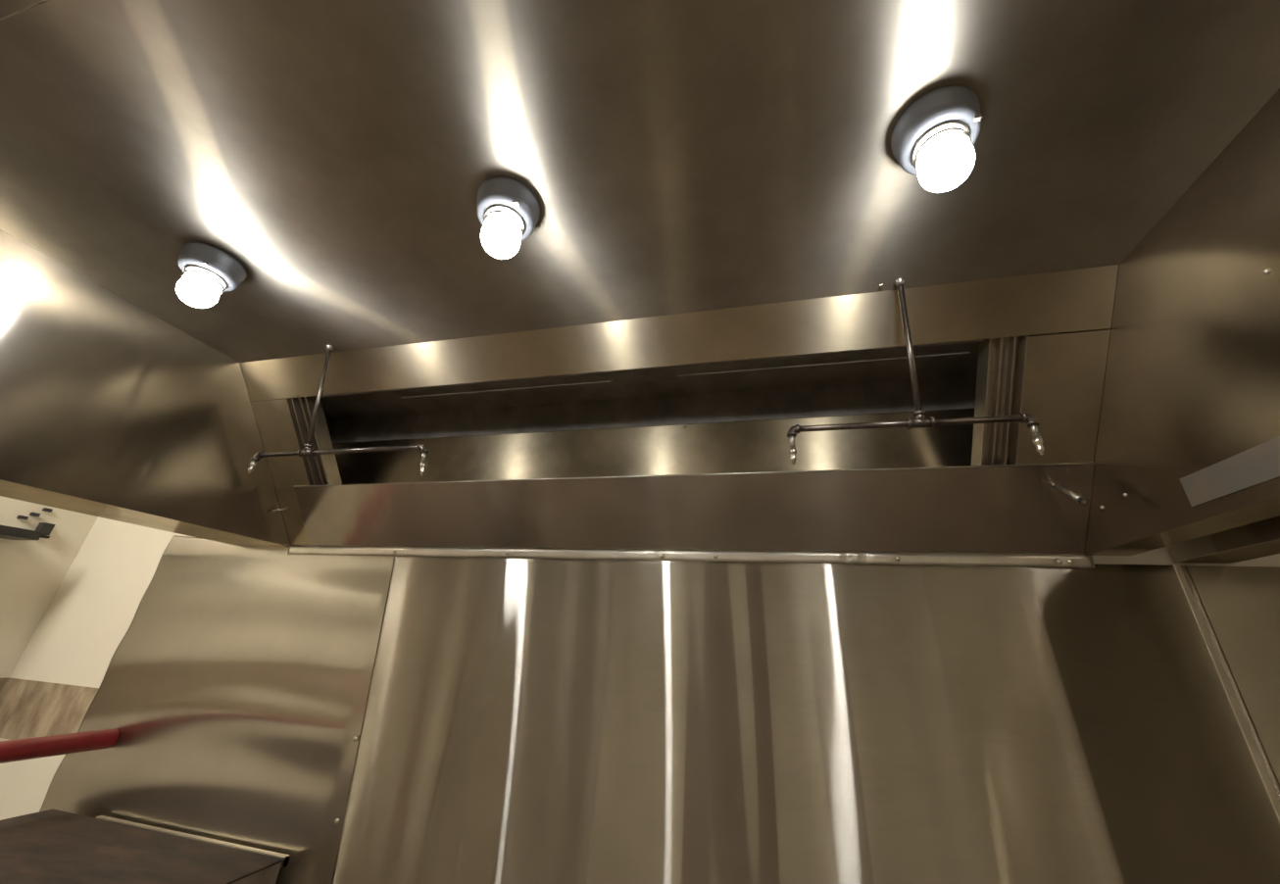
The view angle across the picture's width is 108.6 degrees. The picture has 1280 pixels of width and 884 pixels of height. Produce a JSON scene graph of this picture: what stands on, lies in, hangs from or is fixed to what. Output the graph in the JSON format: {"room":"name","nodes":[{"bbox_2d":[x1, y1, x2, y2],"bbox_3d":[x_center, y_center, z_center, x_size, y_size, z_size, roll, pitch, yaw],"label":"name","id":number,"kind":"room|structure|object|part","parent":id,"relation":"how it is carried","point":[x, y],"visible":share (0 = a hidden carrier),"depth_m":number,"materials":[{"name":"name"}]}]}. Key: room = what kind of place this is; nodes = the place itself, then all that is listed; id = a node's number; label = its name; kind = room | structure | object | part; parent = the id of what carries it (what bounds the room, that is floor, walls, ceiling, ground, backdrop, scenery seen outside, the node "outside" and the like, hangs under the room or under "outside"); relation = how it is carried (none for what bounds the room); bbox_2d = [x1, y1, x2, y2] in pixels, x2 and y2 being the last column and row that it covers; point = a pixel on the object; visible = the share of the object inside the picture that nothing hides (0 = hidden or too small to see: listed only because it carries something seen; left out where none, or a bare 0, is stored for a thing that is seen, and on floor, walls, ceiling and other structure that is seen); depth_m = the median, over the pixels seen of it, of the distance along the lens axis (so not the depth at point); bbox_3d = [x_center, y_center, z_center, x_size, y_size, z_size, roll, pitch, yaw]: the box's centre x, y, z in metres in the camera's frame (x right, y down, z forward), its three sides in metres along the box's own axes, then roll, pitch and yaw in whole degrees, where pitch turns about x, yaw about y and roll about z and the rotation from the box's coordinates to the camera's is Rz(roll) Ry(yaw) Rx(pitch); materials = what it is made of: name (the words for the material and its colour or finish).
{"room":"commercial kitchen","nodes":[
{"label":"commercial kitchen","id":0,"kind":"room"},
{"bbox_2d":[0,0,49,20],"bbox_3d":[-0.447,-1.748,0.083,8.150,0.100,5.900,-3,-25,14],"label":"ceiling","id":1,"kind":"structure","parent":0,"point":[43,1],"depth_m":1.30,"materials":[{"name":"silver metal"}]},
{"bbox_2d":[0,495,98,678],"bbox_3d":[-4.447,-0.088,0.374,0.100,3.150,5.704,-3,-25,14],"label":"wall","id":2,"kind":"structure","parent":0,"point":[31,571],"depth_m":2.82,"materials":[{"name":"white paint"}]},
{"bbox_2d":[0,507,55,540],"bbox_3d":[-3.739,0.353,2.492,0.230,0.213,0.930,-3,-25,14],"label":"wall shelf","id":3,"kind":"object","parent":2,"relation":"attached to","point":[43,529],"visible":1,"depth_m":2.70,"materials":[{"name":"metal"}]},
{"bbox_2d":[0,677,98,739],"bbox_3d":[-4.044,0.342,0.070,0.807,0.285,5.710,-3,-25,14],"label":"trim","id":4,"kind":"structure","parent":2,"relation":"attached to","point":[28,709],"depth_m":2.57,"materials":[{"name":"brown paint"}]},
{"bbox_2d":[0,516,1279,820],"bbox_3d":[0.141,0.928,1.984,8.150,3.150,0.116,-3,-25,14],"label":"wall","id":5,"kind":"structure","parent":0,"point":[76,638],"depth_m":2.74,"materials":[{"name":"white paint"}]},
{"bbox_2d":[39,535,394,883],"bbox_3d":[-2.083,1.484,2.235,1.925,2.065,0.013,-3,-25,14],"label":"backsplash panel","id":6,"kind":"object","parent":5,"relation":"attached to","point":[235,689],"visible":0.88,"depth_m":2.31,"materials":[{"name":"metal"}]},
{"bbox_2d":[0,0,1279,567],"bbox_3d":[-0.528,-0.300,1.373,4.308,0.873,2.285,-3,-25,14],"label":"exhaust hood","id":7,"kind":"object","parent":5,"relation":"attached to","point":[727,224],"depth_m":1.53,"materials":[{"name":"metal"}]},
{"bbox_3d":[-0.599,-1.087,0.686,3.775,0.004,0.336,-3,-25,14],"label":"ceiling panel","id":8,"kind":"part","parent":7,"relation":"part of","materials":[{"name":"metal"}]},
{"bbox_3d":[-2.233,-0.239,1.804,0.004,0.828,2.236,-3,-25,14],"label":"panel","id":9,"kind":"part","parent":7,"relation":"part of","materials":[{"name":"metal"}]},
{"bbox_2d":[175,242,246,308],"bbox_3d":[-1.605,-0.587,1.690,0.188,0.205,0.188,-3,-25,14],"label":"lamp","id":10,"kind":"object","parent":7,"relation":"hanging from","point":[210,270],"visible":1,"depth_m":1.65,"materials":[{"name":"white glass"}]},
{"bbox_3d":[-1.608,-0.542,1.670,0.114,0.105,0.114,-3,-25,14],"label":"globe","id":11,"kind":"part","parent":10,"relation":"part of"},
{"bbox_2d":[247,344,428,475],"bbox_3d":[-1.337,-0.155,2.079,0.955,0.648,0.120,-3,-25,14],"label":"pipe","id":12,"kind":"object","parent":7,"relation":"hanging from","point":[308,451],"visible":1,"depth_m":2.07,"materials":[{"name":"metal"}]},
{"bbox_2d":[476,176,540,258],"bbox_3d":[-0.412,-0.647,1.387,0.188,0.205,0.188,-3,-25,14],"label":"lamp","id":13,"kind":"object","parent":7,"relation":"hanging from","point":[508,210],"visible":1,"depth_m":1.34,"materials":[{"name":"white glass"}]},
{"bbox_3d":[-0.415,-0.602,1.367,0.114,0.105,0.114,-3,-25,14],"label":"globe","id":14,"kind":"part","parent":13,"relation":"part of"},
{"bbox_3d":[-0.335,-0.627,1.679,3.775,0.004,1.906,-3,-25,14],"label":"ceiling panel","id":15,"kind":"part","parent":7,"relation":"part of","materials":[{"name":"metal"}]},
{"bbox_3d":[-0.203,-0.286,2.067,3.050,0.041,0.054,-3,-25,14],"label":"filter rail","id":16,"kind":"part","parent":7,"relation":"part of","materials":[{"name":"metal"}]},
{"bbox_3d":[-0.252,-0.399,1.978,3.773,0.162,0.127,-3,-25,14],"label":"rail","id":17,"kind":"part","parent":7,"relation":"part of","materials":[{"name":"metal"}]},
{"bbox_3d":[-0.156,0.529,2.152,3.795,0.045,0.022,-3,-25,14],"label":"flashing strip","id":18,"kind":"part","parent":7,"relation":"part of","materials":[{"name":"silver metal"}]},
{"bbox_3d":[-0.112,0.331,2.120,3.634,0.278,0.219,-3,-25,14],"label":"trough plate","id":19,"kind":"part","parent":7,"relation":"part of","materials":[{"name":"metal"}]},
{"bbox_2d":[787,277,1044,464],"bbox_3d":[0.863,-0.255,1.541,0.734,0.650,0.120,-3,-25,14],"label":"pipe","id":20,"kind":"object","parent":7,"relation":"hanging from","point":[919,420],"visible":1,"depth_m":1.50,"materials":[{"name":"metal"}]},
{"bbox_2d":[890,85,982,192],"bbox_3d":[0.729,-0.699,1.111,0.188,0.205,0.188,-3,-25,14],"label":"lamp","id":21,"kind":"object","parent":7,"relation":"hanging from","point":[933,140],"visible":1,"depth_m":1.07,"materials":[{"name":"white glass"}]},
{"bbox_3d":[0.726,-0.653,1.090,0.114,0.105,0.114,-3,-25,14],"label":"globe","id":22,"kind":"part","parent":21,"relation":"part of"},
{"bbox_2d":[1054,484,1088,504],"bbox_3d":[1.531,0.185,1.634,0.026,0.102,0.103,1,-24,5],"label":"stub","id":23,"kind":"object","parent":7,"relation":"attached to","point":[1081,500],"visible":1,"depth_m":1.62,"materials":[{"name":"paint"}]},
{"bbox_3d":[1.433,-0.408,0.908,0.004,0.828,2.236,-3,-25,14],"label":"panel","id":24,"kind":"part","parent":7,"relation":"part of","materials":[{"name":"metal"}]},
{"bbox_2d":[331,555,1279,883],"bbox_3d":[0.266,1.415,1.640,3.348,1.975,0.013,-3,-25,14],"label":"backsplash panel","id":25,"kind":"object","parent":5,"relation":"attached to","point":[525,720],"depth_m":1.72,"materials":[{"name":"metal"}]},
{"bbox_3d":[1.877,1.341,1.247,0.029,1.975,0.003,-3,-25,14],"label":"joint strip","id":26,"kind":"part","parent":25,"relation":"part of","materials":[{"name":"silver metal"}]},
{"bbox_2d":[1168,515,1279,563],"bbox_3d":[1.766,-0.458,0.844,0.156,0.945,2.238,-3,-25,14],"label":"duct","id":27,"kind":"object","parent":5,"relation":"attached to","point":[1258,539],"visible":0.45,"depth_m":1.48,"materials":[{"name":"metal"}]},
{"bbox_2d":[1181,565,1279,800],"bbox_3d":[2.575,1.310,1.078,1.430,1.975,0.004,-3,-25,14],"label":"backsplash panel","id":28,"kind":"object","parent":5,"relation":"attached to","point":[1239,607],"visible":1,"depth_m":1.53,"materials":[{"name":"metal"}]},
{"bbox_3d":[-0.635,1.211,-1.247,8.150,0.100,5.900,-3,-25,14],"label":"floor","id":29,"kind":"structure","parent":0,"visible":0},
{"bbox_2d":[0,728,119,763],"bbox_3d":[-3.098,1.397,0.935,0.088,1.061,2.832,-3,-25,14],"label":"pipe","id":30,"kind":"object","parent":29,"relation":"on","point":[17,750],"visible":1,"depth_m":2.17,"materials":[{"name":"metal"}]},
{"bbox_2d":[0,808,290,883],"bbox_3d":[-2.310,1.883,1.493,1.440,0.724,1.040,-3,-25,14],"label":"base cabinet","id":31,"kind":"object","parent":29,"relation":"on","point":[52,846],"visible":1,"depth_m":1.86,"materials":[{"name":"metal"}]}
]}

